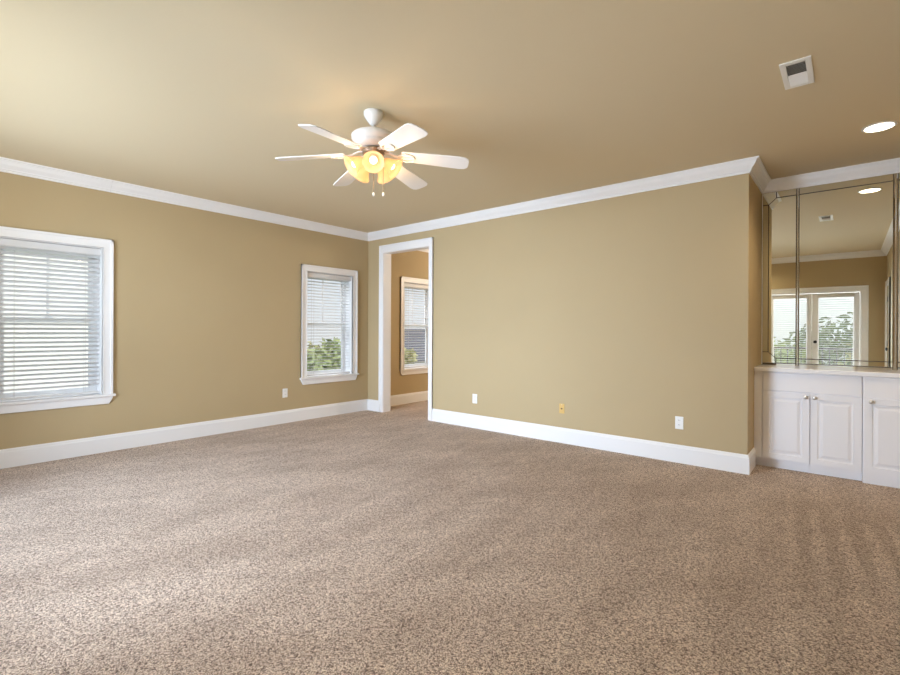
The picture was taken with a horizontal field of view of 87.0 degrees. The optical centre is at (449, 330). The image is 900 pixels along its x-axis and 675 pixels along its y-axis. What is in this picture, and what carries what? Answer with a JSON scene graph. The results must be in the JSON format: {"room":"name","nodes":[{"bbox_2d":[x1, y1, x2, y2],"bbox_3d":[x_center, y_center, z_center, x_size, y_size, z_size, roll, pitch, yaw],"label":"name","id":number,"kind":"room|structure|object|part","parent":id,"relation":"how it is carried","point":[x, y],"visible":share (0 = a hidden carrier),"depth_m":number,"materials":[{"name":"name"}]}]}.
{"room":"empty living room","nodes":[
{"label":"empty living room","id":0,"kind":"room"},
{"bbox_2d":[0,172,428,449],"bbox_3d":[-1.607,-0.132,7.015,0.200,2.690,9.730,0,0,40],"label":"wall","id":1,"kind":"structure","parent":0,"point":[207,308],"depth_m":5.36,"materials":[{"name":"beige paint"}]},
{"bbox_2d":[0,226,115,413],"bbox_3d":[-3.742,-0.089,4.445,0.240,1.629,0.982,0,0,40],"label":"window","id":2,"kind":"structure","parent":1,"relation":"in","point":[105,395],"depth_m":4.66,"materials":[{"name":"white paint"}]},
{"bbox_3d":[-3.803,0.242,4.492,0.026,0.731,0.704,0,0,40],"label":"sash","id":3,"kind":"part","parent":2,"relation":"part of","materials":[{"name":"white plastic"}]},
{"bbox_3d":[-3.822,-0.431,4.510,0.026,0.706,0.704,0,0,40],"label":"sash","id":4,"kind":"part","parent":2,"relation":"part of","materials":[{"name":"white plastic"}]},
{"bbox_2d":[0,238,100,400],"bbox_3d":[-3.719,-0.095,4.423,0.065,1.421,0.754,0,0,40],"label":"window blind","id":5,"kind":"object","parent":2,"relation":"attached to","point":[6,243],"visible":1,"depth_m":4.40,"materials":[{"name":"white plastic"}]},
{"bbox_3d":[-3.886,-0.083,4.230,0.058,1.356,0.003,0,0,40],"label":"ladder cord","id":6,"kind":"part","parent":5,"relation":"part of","materials":[{"name":"white fabric"}]},
{"bbox_3d":[-3.725,0.606,4.425,0.052,0.020,0.742,0,0,40],"label":"rail","id":7,"kind":"part","parent":5,"relation":"part of","materials":[{"name":"white plastic"}]},
{"bbox_3d":[-3.558,-0.082,4.620,0.058,1.356,0.003,0,0,40],"label":"ladder cord","id":8,"kind":"part","parent":5,"relation":"part of","materials":[{"name":"white fabric"}]},
{"bbox_3d":[-3.746,0.640,4.445,0.240,0.024,0.982,0,0,40],"label":"sill","id":9,"kind":"part","parent":2,"relation":"part of","materials":[{"name":"white paint"}]},
{"bbox_3d":[-3.814,-0.091,4.503,0.055,1.437,0.756,0,0,40],"label":"frame","id":10,"kind":"part","parent":2,"relation":"part of","materials":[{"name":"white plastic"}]},
{"bbox_2d":[0,399,377,468],"bbox_3d":[-1.272,1.131,3.959,4.255,0.166,5.090,0,0,40],"label":"baseboard","id":11,"kind":"structure","parent":1,"relation":"attached to","point":[32,454],"depth_m":5.09,"materials":[{"name":"white paint"}]},
{"bbox_2d":[283,388,287,397],"bbox_3d":[-2.156,0.817,6.205,0.009,0.118,0.072,0,0,40],"label":"wall outlet","id":12,"kind":"object","parent":1,"relation":"attached to","point":[285,391],"visible":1,"depth_m":6.21,"materials":[{"name":"white plastic"}]},
{"bbox_2d":[300,264,358,384],"bbox_3d":[-1.763,-0.080,6.799,0.240,1.629,0.986,0,0,40],"label":"window","id":13,"kind":"structure","parent":1,"relation":"in","point":[352,330],"depth_m":6.96,"materials":[{"name":"white paint"}]},
{"bbox_3d":[-1.824,0.251,6.846,0.026,0.731,0.708,0,0,40],"label":"sash","id":14,"kind":"part","parent":13,"relation":"part of","materials":[{"name":"white plastic"}]},
{"bbox_3d":[-1.842,-0.421,6.864,0.026,0.706,0.708,0,0,40],"label":"sash","id":15,"kind":"part","parent":13,"relation":"part of","materials":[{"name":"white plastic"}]},
{"bbox_2d":[307,272,350,375],"bbox_3d":[-1.740,-0.086,6.777,0.065,1.421,0.758,0,0,40],"label":"window blind","id":16,"kind":"object","parent":13,"relation":"attached to","point":[316,276],"visible":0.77,"depth_m":6.79,"materials":[{"name":"white plastic"}]},
{"bbox_3d":[-1.907,-0.074,6.583,0.058,1.356,0.003,0,0,40],"label":"ladder cord","id":17,"kind":"part","parent":16,"relation":"part of","materials":[{"name":"white fabric"}]},
{"bbox_3d":[-1.746,0.615,6.779,0.052,0.020,0.746,0,0,40],"label":"rail","id":18,"kind":"part","parent":16,"relation":"part of","materials":[{"name":"white plastic"}]},
{"bbox_3d":[-1.577,-0.072,6.976,0.058,1.356,0.003,0,0,40],"label":"ladder cord","id":19,"kind":"part","parent":16,"relation":"part of","materials":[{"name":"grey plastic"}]},
{"bbox_3d":[-1.766,0.649,6.799,0.240,0.024,0.986,0,0,40],"label":"sill","id":20,"kind":"part","parent":13,"relation":"part of","materials":[{"name":"white paint"}]},
{"bbox_3d":[-1.835,-0.082,6.857,0.055,1.437,0.760,0,0,40],"label":"frame","id":21,"kind":"part","parent":13,"relation":"part of","materials":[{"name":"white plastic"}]},
{"bbox_2d":[391,391,427,405],"bbox_3d":[1.309,1.143,7.969,3.045,0.166,4.110,0,0,40],"label":"baseboard","id":22,"kind":"structure","parent":1,"relation":"attached to","point":[407,398],"depth_m":7.95,"materials":[{"name":"white paint"}]},
{"bbox_2d":[399,276,428,374],"bbox_3d":[-0.578,-0.074,8.208,0.240,1.629,0.984,0,0,40],"label":"window","id":23,"kind":"structure","parent":1,"relation":"in","point":[416,370],"depth_m":7.94,"materials":[{"name":"white paint"}]},
{"bbox_3d":[-0.581,0.654,8.208,0.240,0.024,0.984,0,0,40],"label":"sill","id":24,"kind":"part","parent":23,"relation":"part of","materials":[{"name":"white paint"}]},
{"bbox_2d":[404,283,427,367],"bbox_3d":[-0.555,-0.080,8.186,0.065,1.421,0.756,0,0,40],"label":"window blind","id":25,"kind":"object","parent":23,"relation":"attached to","point":[414,286],"visible":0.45,"depth_m":8.17,"materials":[{"name":"white plastic"}]},
{"bbox_3d":[-0.561,0.620,8.188,0.052,0.020,0.744,0,0,40],"label":"rail","id":26,"kind":"part","parent":25,"relation":"part of","materials":[{"name":"white plastic"}]},
{"bbox_3d":[-0.393,-0.067,8.384,0.058,1.356,0.003,0,0,40],"label":"ladder cord","id":27,"kind":"part","parent":25,"relation":"part of","materials":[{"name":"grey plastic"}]},
{"bbox_3d":[-0.639,0.257,8.255,0.026,0.731,0.706,0,0,40],"label":"sash","id":28,"kind":"part","parent":23,"relation":"part of","materials":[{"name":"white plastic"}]},
{"bbox_3d":[-0.657,-0.416,8.273,0.026,0.706,0.706,0,0,40],"label":"sash","id":29,"kind":"part","parent":23,"relation":"part of","materials":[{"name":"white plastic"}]},
{"bbox_3d":[-0.650,-0.076,8.266,0.055,1.437,0.758,0,0,40],"label":"frame","id":30,"kind":"part","parent":23,"relation":"part of","materials":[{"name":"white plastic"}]},
{"bbox_2d":[0,400,899,674],"bbox_3d":[0.800,1.284,4.986,6.505,0.120,9.730,0,0,40],"label":"floor","id":31,"kind":"structure","parent":0,"point":[398,541],"depth_m":2.51,"materials":[{"name":"beige carpet"}]},
{"bbox_2d":[754,371,862,480],"bbox_3d":[3.196,0.803,4.252,0.746,0.864,0.489,0,0,40],"label":"base cabinet","id":32,"kind":"object","parent":31,"relation":"on","point":[809,423],"visible":0.97,"depth_m":4.08,"materials":[{"name":"white paint"}]},
{"bbox_3d":[2.960,0.844,4.184,0.335,0.600,0.020,0,0,40],"label":"door","id":33,"kind":"part","parent":32,"relation":"part of","materials":[{"name":"white paint"}]},
{"bbox_3d":[3.092,0.456,4.076,0.674,0.158,0.018,0,0,40],"label":"drawer","id":34,"kind":"part","parent":32,"relation":"part of","materials":[{"name":"white paint"}]},
{"bbox_2d":[754,364,899,377],"bbox_3d":[3.365,0.352,4.122,1.168,0.037,0.474,0,0,40],"label":"countertop","id":35,"kind":"structure","parent":32,"relation":"on","point":[886,373],"depth_m":4.05,"materials":[{"name":"white stone"}]},
{"bbox_3d":[3.221,0.845,3.965,0.331,0.600,0.020,0,0,40],"label":"door","id":36,"kind":"part","parent":32,"relation":"part of","materials":[{"name":"white paint"}]},
{"bbox_2d":[862,376,899,487],"bbox_3d":[3.640,0.805,3.870,0.420,0.864,0.501,0,0,40],"label":"base cabinet","id":37,"kind":"object","parent":31,"relation":"on","point":[880,395],"visible":0.94,"depth_m":3.77,"materials":[{"name":"white paint"}]},
{"bbox_3d":[3.511,0.455,3.713,0.414,0.162,0.010,0,0,40],"label":"drawer","id":38,"kind":"part","parent":37,"relation":"part of","materials":[{"name":"white paint"}]},
{"bbox_3d":[3.504,0.845,3.711,0.400,0.598,0.020,0,0,40],"label":"door","id":39,"kind":"part","parent":37,"relation":"part of","materials":[{"name":"white paint"}]},
{"bbox_2d":[0,0,899,232],"bbox_3d":[0.813,-1.541,4.986,6.505,0.150,9.730,0,0,40],"label":"ceiling","id":40,"kind":"structure","parent":0,"point":[195,98],"depth_m":2.92,"materials":[{"name":"beige paint"}]},
{"bbox_2d":[275,108,468,195],"bbox_3d":[-0.516,-1.183,3.196,1.244,0.579,1.266,0,0,40],"label":"ceiling fan","id":41,"kind":"object","parent":40,"relation":"hanging from","point":[374,142],"visible":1,"depth_m":3.14,"materials":[{"name":"white wood"}]},
{"bbox_3d":[-0.932,-1.159,3.178,0.454,0.068,0.142,0,0,-4],"label":"blade","id":42,"kind":"part","parent":41,"relation":"part of","materials":[{"name":"white wood"}]},
{"bbox_3d":[-0.708,-1.158,2.827,0.142,0.068,0.454,0,0,26],"label":"blade","id":43,"kind":"part","parent":41,"relation":"part of","materials":[{"name":"white wood"}]},
{"bbox_3d":[-0.740,-1.158,3.547,0.142,0.068,0.454,0,0,-34],"label":"blade","id":44,"kind":"part","parent":41,"relation":"part of","materials":[{"name":"white wood"}]},
{"bbox_3d":[-0.640,-1.091,3.142,0.136,0.138,0.140,0,0,40],"label":"lamp shade","id":45,"kind":"part","parent":41,"relation":"part of","materials":[{"name":"yellow glass"}]},
{"bbox_3d":[-0.606,-1.091,3.289,0.138,0.137,0.143,0,0,40],"label":"lamp shade","id":46,"kind":"part","parent":41,"relation":"part of","materials":[{"name":"yellow glass"}]},
{"bbox_3d":[-0.501,-1.110,3.085,0.050,0.064,0.071,0,0,-27],"label":"light bulb","id":47,"kind":"part","parent":41,"relation":"part of","materials":[{"name":"beige glass"}]},
{"bbox_3d":[-0.496,-1.090,3.056,0.139,0.138,0.136,0,0,40],"label":"lamp shade","id":48,"kind":"part","parent":41,"relation":"part of","materials":[{"name":"yellow glass"}]},
{"bbox_3d":[-0.463,-1.090,3.316,0.140,0.138,0.138,0,0,40],"label":"lamp shade","id":49,"kind":"part","parent":41,"relation":"part of","materials":[{"name":"yellow glass"}]},
{"bbox_3d":[-0.376,-1.090,3.184,0.140,0.138,0.131,0,0,40],"label":"lamp shade","id":50,"kind":"part","parent":41,"relation":"part of","materials":[{"name":"yellow glass"}]},
{"bbox_3d":[-0.292,-1.156,2.845,0.142,0.068,0.454,0,0,-34],"label":"blade","id":51,"kind":"part","parent":41,"relation":"part of","materials":[{"name":"white wood"}]},
{"bbox_3d":[-0.324,-1.156,3.566,0.142,0.068,0.454,0,0,26],"label":"blade","id":52,"kind":"part","parent":41,"relation":"part of","materials":[{"name":"white wood"}]},
{"bbox_3d":[-0.100,-1.155,3.215,0.454,0.068,0.142,0,0,-4],"label":"blade","id":53,"kind":"part","parent":41,"relation":"part of","materials":[{"name":"white wood"}]},
{"bbox_2d":[779,55,814,89],"bbox_3d":[1.971,-1.457,2.692,0.142,0.008,0.345,0,0,40],"label":"ceiling vent","id":54,"kind":"object","parent":40,"relation":"in","point":[800,72],"visible":1,"depth_m":2.68,"materials":[{"name":"white plastic"}]},
{"bbox_2d":[861,121,897,132],"bbox_3d":[3.064,-1.452,3.387,0.192,0.006,0.192,0,0,40],"label":"recessed light","id":55,"kind":"object","parent":40,"relation":"in","point":[881,126],"visible":1,"depth_m":3.37,"materials":[{"name":"white glass"}]},
{"bbox_2d":[368,173,750,454],"bbox_3d":[0.692,-0.122,5.723,4.983,2.690,0.130,0,0,40],"label":"wall","id":56,"kind":"structure","parent":0,"point":[631,313],"depth_m":4.89,"materials":[{"name":"beige paint"}]},
{"bbox_2d":[378,237,433,420],"bbox_3d":[-0.596,-0.022,6.805,1.074,2.478,0.186,0,0,40],"label":"door frame","id":57,"kind":"structure","parent":56,"relation":"in","point":[385,251],"depth_m":7.05,"materials":[{"name":"white paint"}]},
{"bbox_3d":[-0.545,-0.021,6.866,1.074,2.478,0.028,0,0,40],"label":"casing","id":58,"kind":"part","parent":57,"relation":"part of","materials":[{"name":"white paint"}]},
{"bbox_2d":[0,156,899,240],"bbox_3d":[-0.276,-1.418,3.654,6.155,0.107,5.890,0,0,40],"label":"crown molding","id":59,"kind":"structure","parent":56,"relation":"attached to","point":[754,166],"depth_m":4.69,"materials":[{"name":"white paint"}]},
{"bbox_2d":[472,394,476,403],"bbox_3d":[0.310,0.854,5.949,0.072,0.118,0.009,0,0,40],"label":"wall outlet","id":60,"kind":"object","parent":56,"relation":"attached to","point":[474,400],"visible":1,"depth_m":5.95,"materials":[{"name":"white plastic"}]},
{"bbox_2d":[559,404,563,413],"bbox_3d":[1.218,0.853,5.179,0.062,0.105,0.020,0,0,40],"label":"cable plate","id":61,"kind":"object","parent":56,"relation":"attached to","point":[561,406],"visible":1,"depth_m":5.18,"materials":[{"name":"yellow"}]},
{"bbox_2d":[432,409,755,474],"bbox_3d":[1.269,1.143,5.360,3.657,0.166,0.356,0,0,40],"label":"baseboard","id":62,"kind":"structure","parent":56,"relation":"attached to","point":[702,457],"depth_m":4.81,"materials":[{"name":"white paint"}]},
{"bbox_2d":[675,416,682,429],"bbox_3d":[2.134,0.859,4.416,0.072,0.118,0.009,0,0,40],"label":"wall outlet","id":63,"kind":"object","parent":56,"relation":"attached to","point":[678,420],"visible":1,"depth_m":4.42,"materials":[{"name":"white plastic"}]},
{"bbox_2d":[750,177,761,450],"bbox_3d":[2.848,-0.112,4.531,0.150,2.690,0.820,0,0,40],"label":"wall","id":64,"kind":"structure","parent":0,"point":[756,195],"depth_m":4.37,"materials":[{"name":"beige paint"}]},
{"bbox_2d":[761,174,892,369],"bbox_3d":[3.626,-0.108,4.314,1.322,2.690,0.150,0,0,40],"label":"wall","id":65,"kind":"structure","parent":0,"point":[888,174],"depth_m":4.52,"materials":[{"name":"beige paint"}]},
{"bbox_2d":[761,173,899,369],"bbox_3d":[3.516,-0.505,4.297,1.168,1.674,0.017,0,0,40],"label":"wall mirror","id":66,"kind":"object","parent":65,"relation":"attached to","point":[831,252],"visible":1,"depth_m":4.32,"materials":[{"name":"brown mirror"}]},
{"bbox_3d":[3.197,-0.509,4.567,0.212,1.544,0.004,0,0,40],"label":"mirror panel","id":67,"kind":"part","parent":66,"relation":"part of","materials":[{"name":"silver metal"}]},
{"bbox_3d":[3.547,-0.508,4.273,0.645,1.544,0.004,0,0,40],"label":"mirror panel","id":68,"kind":"part","parent":66,"relation":"part of","materials":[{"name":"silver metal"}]},
{"bbox_3d":[3.892,-0.506,3.983,0.185,1.544,0.004,0,0,40],"label":"mirror panel","id":69,"kind":"part","parent":66,"relation":"part of","materials":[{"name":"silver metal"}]},
{"label":"outside","id":70,"kind":"structure","parent":0,"visible":0},
{"bbox_3d":[-1.848,4.612,21.134,150.000,0.200,170.000,0,0,40],"label":"ground","id":71,"kind":"structure","parent":70,"visible":0},
{"bbox_2d":[4,249,87,392],"bbox_3d":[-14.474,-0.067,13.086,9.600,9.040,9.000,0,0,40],"label":"window glass","id":72,"kind":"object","parent":71,"relation":"on","point":[38,326],"visible":0.12,"depth_m":11.56,"materials":[{"name":"white"}]},
{"bbox_2d":[307,341,323,352],"bbox_3d":[-7.120,2.441,22.867,3.473,4.092,4.032,0,0,40],"label":"tree","id":73,"kind":"object","parent":71,"relation":"on","point":[310,342],"visible":0.02,"depth_m":23.47,"materials":[{"name":"green plant"}]},
{"bbox_2d":[307,337,340,370],"bbox_3d":[-4.577,2.370,18.617,3.296,4.257,3.323,0,0,40],"label":"tree","id":74,"kind":"object","parent":71,"relation":"on","point":[317,353],"visible":0.27,"depth_m":17.63,"materials":[{"name":"green plant"}]},
{"bbox_2d":[404,348,417,363],"bbox_3d":[-2.219,2.560,22.640,1.269,3.899,1.401,0,0,40],"label":"tree","id":75,"kind":"object","parent":71,"relation":"on","point":[407,353],"visible":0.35,"depth_m":22.37,"materials":[{"name":"green plant"}]},
{"bbox_2d":[405,334,424,363],"bbox_3d":[-1.305,2.364,33.033,8.100,4.300,13.700,0,0,40],"label":"house","id":76,"kind":"structure","parent":71,"relation":"on","point":[419,350],"depth_m":29.07,"materials":[{"name":"white"}]},
{"bbox_2d":[405,329,424,333],"bbox_3d":[-6.064,2.122,78.258,10.600,4.740,12.600,0,0,40],"label":"house","id":77,"kind":"structure","parent":71,"relation":"on","point":[406,332],"depth_m":75.56,"materials":[{"name":"beige"}]}
]}

